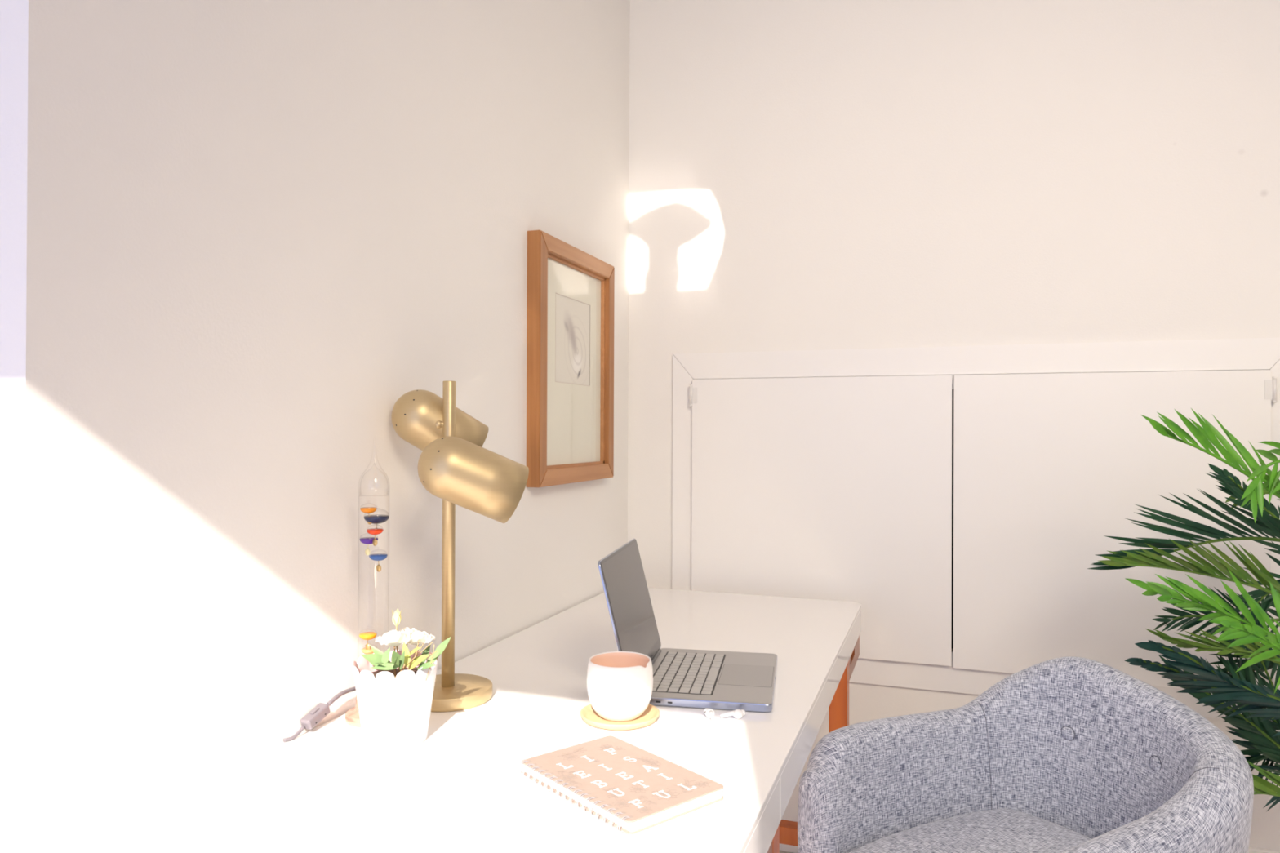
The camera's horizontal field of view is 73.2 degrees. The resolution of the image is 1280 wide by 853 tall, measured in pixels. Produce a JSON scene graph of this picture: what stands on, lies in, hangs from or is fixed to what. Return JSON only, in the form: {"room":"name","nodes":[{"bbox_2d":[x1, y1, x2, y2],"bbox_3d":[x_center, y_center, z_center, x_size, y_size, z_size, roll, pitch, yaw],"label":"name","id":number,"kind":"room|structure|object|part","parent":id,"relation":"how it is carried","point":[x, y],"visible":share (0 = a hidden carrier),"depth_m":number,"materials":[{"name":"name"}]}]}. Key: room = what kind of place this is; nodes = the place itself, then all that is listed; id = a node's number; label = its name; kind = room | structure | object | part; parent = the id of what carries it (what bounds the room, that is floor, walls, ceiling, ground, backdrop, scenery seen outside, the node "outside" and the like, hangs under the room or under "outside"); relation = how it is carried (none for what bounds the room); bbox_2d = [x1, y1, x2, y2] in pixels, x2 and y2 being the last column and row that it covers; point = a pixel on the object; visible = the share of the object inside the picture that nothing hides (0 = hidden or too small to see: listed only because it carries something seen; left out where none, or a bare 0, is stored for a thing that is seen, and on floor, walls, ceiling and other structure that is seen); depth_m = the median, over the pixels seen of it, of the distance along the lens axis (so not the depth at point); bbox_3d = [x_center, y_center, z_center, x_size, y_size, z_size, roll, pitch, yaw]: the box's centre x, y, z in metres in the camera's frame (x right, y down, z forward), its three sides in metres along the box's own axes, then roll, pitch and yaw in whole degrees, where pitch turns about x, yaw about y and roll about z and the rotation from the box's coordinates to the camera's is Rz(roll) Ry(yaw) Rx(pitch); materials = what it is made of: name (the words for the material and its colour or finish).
{"room":"home office","nodes":[
{"label":"home office","id":0,"kind":"room"},
{"bbox_2d":[0,0,630,852],"bbox_3d":[-1.035,-0.191,2.073,1.460,2.850,1.898,0,0,20],"label":"wall","id":1,"kind":"structure","parent":0,"point":[234,234],"depth_m":1.24,"materials":[{"name":"paint"}]},
{"bbox_2d":[526,230,614,487],"bbox_3d":[-0.172,-0.159,2.271,0.035,0.610,0.483,0,0,20],"label":"framed picture","id":2,"kind":"object","parent":1,"relation":"attached to","point":[570,323],"visible":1,"depth_m":2.23,"materials":[{"name":"brown wood"}]},
{"bbox_3d":[-0.173,0.125,2.270,0.035,0.041,0.483,0,0,20],"label":"frame rail","id":3,"kind":"part","parent":2,"relation":"part of","materials":[{"name":"brown wood"}]},
{"bbox_3d":[-0.171,-0.444,2.272,0.035,0.041,0.483,0,0,20],"label":"frame rail","id":4,"kind":"part","parent":2,"relation":"part of","materials":[{"name":"brown wood"}]},
{"bbox_2d":[627,0,1279,851],"bbox_3d":[1.500,-0.180,2.190,3.840,2.850,0.060,0,0,20],"label":"wall","id":5,"kind":"structure","parent":0,"point":[805,175],"depth_m":2.40,"materials":[{"name":"paint"}]},
{"bbox_2d":[688,374,951,666],"bbox_3d":[0.502,0.257,2.485,0.747,0.797,0.023,0,0,20],"label":"door","id":6,"kind":"structure","parent":5,"relation":"in","point":[823,488],"depth_m":2.46,"materials":[{"name":"white wood"}]},
{"bbox_2d":[951,389,953,648],"bbox_3d":[0.944,0.262,2.619,1.506,0.815,0.379,0,0,20],"label":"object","id":7,"kind":"structure","parent":5,"relation":"attached to","point":[952,389],"depth_m":2.78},
{"bbox_2d":[671,337,1279,721],"bbox_3d":[0.859,0.255,2.377,1.608,0.951,0.012,0,0,20],"label":"trim","id":8,"kind":"structure","parent":5,"relation":"attached to","point":[1249,353],"depth_m":2.38,"materials":[{"name":"white wood"}]},
{"bbox_2d":[779,783,1279,852],"bbox_3d":[1.576,1.145,2.115,3.440,0.199,0.016,0,0,20],"label":"baseboard","id":9,"kind":"structure","parent":5,"relation":"attached to","point":[790,814],"depth_m":2.51,"materials":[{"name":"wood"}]},
{"bbox_2d":[953,369,1277,688],"bbox_3d":[1.208,0.261,2.234,0.742,0.801,0.023,0,0,20],"label":"door","id":10,"kind":"structure","parent":5,"relation":"in","point":[1048,467],"depth_m":2.25,"materials":[{"name":"white wood"}]},
{"bbox_3d":[0.379,1.285,0.779,5.000,0.100,4.335,0,0,20],"label":"floor","id":11,"kind":"structure","parent":0,"visible":0},
{"bbox_2d":[118,587,861,852],"bbox_3d":[-0.012,0.857,1.692,0.718,0.760,1.679,0,0,20],"label":"writing desk","id":12,"kind":"object","parent":11,"relation":"on","point":[460,789],"visible":0.73,"depth_m":1.22,"materials":[{"name":"white paint"}]},
{"bbox_2d":[345,462,389,728],"bbox_3d":[-0.431,0.245,1.396,0.086,0.457,0.086,0,0,20],"label":"thermometer","id":13,"kind":"object","parent":12,"relation":"on","point":[352,716],"visible":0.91,"depth_m":1.39,"materials":[{"name":"clear glass"}]},
{"bbox_3d":[-0.440,0.340,1.392,0.028,0.010,0.028,0,0,20],"label":"float bulb","id":14,"kind":"part","parent":13,"relation":"part of","materials":[{"name":"yellow"}]},
{"bbox_3d":[-0.440,0.186,1.397,0.029,0.011,0.029,0,0,20],"label":"float bulb","id":15,"kind":"part","parent":13,"relation":"part of","materials":[{"name":"purple"}]},
{"bbox_3d":[-0.437,0.135,1.388,0.026,0.010,0.026,0,0,20],"label":"float bulb","id":16,"kind":"part","parent":13,"relation":"part of","materials":[{"name":"orange"}]},
{"bbox_3d":[-0.439,0.365,1.399,0.025,0.009,0.025,0,0,20],"label":"float bulb","id":17,"kind":"part","parent":13,"relation":"part of","materials":[{"name":"yellow"}]},
{"bbox_3d":[-0.425,0.169,1.384,0.026,0.010,0.026,0,0,20],"label":"float bulb","id":18,"kind":"part","parent":13,"relation":"part of","materials":[{"name":"orange"}]},
{"bbox_3d":[-0.428,0.151,1.400,0.040,0.014,0.040,0,0,20],"label":"float bulb","id":19,"kind":"part","parent":13,"relation":"part of","materials":[{"name":"blue"}]},
{"bbox_3d":[-0.423,0.212,1.392,0.029,0.011,0.029,0,0,20],"label":"float bulb","id":20,"kind":"part","parent":13,"relation":"part of","materials":[{"name":"blue"}]},
{"bbox_2d":[352,608,451,751],"bbox_3d":[-0.359,0.375,1.299,0.146,0.197,0.125,0,0,20],"label":"flower pot","id":21,"kind":"object","parent":12,"relation":"on","point":[394,689],"visible":1,"depth_m":1.26,"materials":[{"name":"white ceramic"}]},
{"bbox_3d":[-0.368,0.353,1.294,0.002,0.054,0.009,0,0,-7],"label":"stem","id":22,"kind":"part","parent":21,"relation":"part of","materials":[{"name":"brown"}]},
{"bbox_3d":[-0.370,0.413,1.303,0.125,0.121,0.125,0,0,20],"label":"pot","id":23,"kind":"part","parent":21,"relation":"part of","materials":[{"name":"white ceramic"}]},
{"bbox_3d":[-0.367,0.340,1.307,0.002,0.076,0.013,0,0,13],"label":"stem","id":24,"kind":"part","parent":21,"relation":"part of","materials":[{"name":"brown"}]},
{"bbox_2d":[283,380,528,742],"bbox_3d":[-0.393,0.197,1.456,0.376,0.554,0.256,0,0,-20],"label":"desk lamp","id":25,"kind":"object","parent":12,"relation":"on","point":[454,467],"visible":0.94,"depth_m":1.44,"materials":[{"name":"gold metal"}]},
{"bbox_2d":[300,702,329,729],"bbox_3d":[-0.507,0.453,1.347,0.019,0.029,0.050,0,0,20],"label":"switch","id":26,"kind":"object","parent":25,"relation":"attached to","point":[322,710],"depth_m":1.34,"materials":[{"name":"grey plastic"}]},
{"bbox_3d":[-0.359,0.009,1.548,0.170,0.148,0.098,0,0,-26],"label":"lamp shade","id":27,"kind":"part","parent":25,"relation":"part of","materials":[{"name":"gold metal"}]},
{"bbox_3d":[-0.274,0.089,1.418,0.179,0.144,0.102,0,0,-20],"label":"lamp shade","id":28,"kind":"part","parent":25,"relation":"part of","materials":[{"name":"gold metal"}]},
{"bbox_2d":[516,735,723,835],"bbox_3d":[-0.032,0.465,1.136,0.168,0.018,0.238,0,0,-40],"label":"spiral notebook","id":29,"kind":"object","parent":12,"relation":"on","point":[633,789],"visible":1,"depth_m":1.11,"materials":[{"name":"orange paper"}]},
{"bbox_2d":[554,744,711,813],"bbox_3d":[-0.025,0.458,1.136,0.149,0.001,0.222,0,0,-40],"label":"print","id":30,"kind":"object","parent":29,"relation":"on","point":[602,778],"depth_m":1.11,"materials":[{"name":"brown"}]},
{"bbox_2d":[580,703,659,730],"bbox_3d":[-0.033,0.470,1.403,0.129,0.011,0.129,0,0,20],"label":"coaster","id":31,"kind":"object","parent":12,"relation":"on","point":[588,713],"visible":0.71,"depth_m":1.38,"materials":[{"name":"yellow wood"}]},
{"bbox_2d":[586,651,653,721],"bbox_3d":[-0.033,0.425,1.404,0.108,0.092,0.108,0,0,20],"label":"ceramic cup","id":32,"kind":"object","parent":31,"relation":"on","point":[620,684],"visible":1,"depth_m":1.36,"materials":[{"name":"white ceramic"}]},
{"bbox_2d":[597,538,777,712],"bbox_3d":[0.103,0.355,1.621,0.300,0.242,0.332,0,0,11],"label":"computer","id":33,"kind":"object","parent":12,"relation":"on","point":[682,677],"visible":0.89,"depth_m":1.59,"materials":[{"name":"grey metal"}]},
{"bbox_3d":[-0.015,0.347,1.643,0.060,0.227,0.332,0,0,11],"label":"lid","id":34,"kind":"part","parent":33,"relation":"part of","materials":[{"name":"silver metal"}]},
{"bbox_2d":[703,707,715,723],"bbox_3d":[0.115,0.468,1.398,0.017,0.015,0.042,0,0,-8],"label":"earbud","id":35,"kind":"object","parent":12,"relation":"on","point":[709,713],"visible":1,"depth_m":1.40,"materials":[{"name":"white plastic"}]},
{"bbox_3d":[0.117,0.468,1.390,0.008,0.013,0.026,0,0,-8],"label":"bud stem","id":36,"kind":"part","parent":35,"relation":"part of","materials":[{"name":"white plastic"}]},
{"bbox_2d":[720,709,746,719],"bbox_3d":[0.151,0.468,1.403,0.042,0.015,0.017,0,0,0],"label":"earbud","id":37,"kind":"object","parent":12,"relation":"on","point":[737,713],"visible":1,"depth_m":1.40,"materials":[{"name":"white plastic"}]},
{"bbox_3d":[0.143,0.469,1.403,0.026,0.013,0.008,0,0,0],"label":"bud stem","id":38,"kind":"part","parent":37,"relation":"part of","materials":[{"name":"white plastic"}]},
{"bbox_3d":[0.112,0.520,0.997,0.021,0.066,0.441,0,0,20],"label":"drawer","id":39,"kind":"part","parent":12,"relation":"part of","materials":[{"name":"white paint"}]},
{"bbox_3d":[0.109,0.579,0.995,0.022,0.052,0.345,0,0,20],"label":"rail","id":40,"kind":"part","parent":12,"relation":"part of","materials":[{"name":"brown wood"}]},
{"bbox_3d":[0.165,0.894,1.182,0.042,0.682,0.048,0,0,20],"label":"leg","id":41,"kind":"part","parent":12,"relation":"part of","materials":[{"name":"orange wood"}]},
{"bbox_3d":[0.390,0.524,1.782,0.021,0.066,1.219,0,0,20],"label":"drawer","id":42,"kind":"part","parent":12,"relation":"part of","materials":[{"name":"white paint"}]},
{"bbox_3d":[0.472,0.899,2.046,0.042,0.682,0.048,0,0,20],"label":"leg","id":43,"kind":"part","parent":12,"relation":"part of","materials":[{"name":"orange wood"}]},
{"bbox_3d":[0.535,0.586,2.194,0.022,0.052,0.269,0,0,20],"label":"rail","id":44,"kind":"part","parent":12,"relation":"part of","materials":[{"name":"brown wood"}]},
{"bbox_2d":[797,656,1253,852],"bbox_3d":[0.649,0.849,1.477,0.718,0.781,0.568,0,0,-28],"label":"armchair","id":45,"kind":"object","parent":11,"relation":"on","point":[1068,754],"visible":1,"depth_m":1.59,"materials":[{"name":"grey fabric"}]},
{"bbox_2d":[848,808,1091,852],"bbox_3d":[0.614,0.779,1.460,0.535,0.102,0.412,0,0,-28],"label":"seat cushion","id":46,"kind":"object","parent":45,"relation":"on","point":[895,830],"depth_m":1.57,"materials":[{"name":"grey fabric"}]},
{"bbox_2d":[1088,408,1279,812],"bbox_3d":[1.283,0.501,1.633,0.773,1.482,0.672,0,0,20],"label":"potted palm","id":47,"kind":"object","parent":11,"relation":"on","point":[1238,686],"visible":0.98,"depth_m":1.68,"materials":[{"name":"green plant"}]}
]}

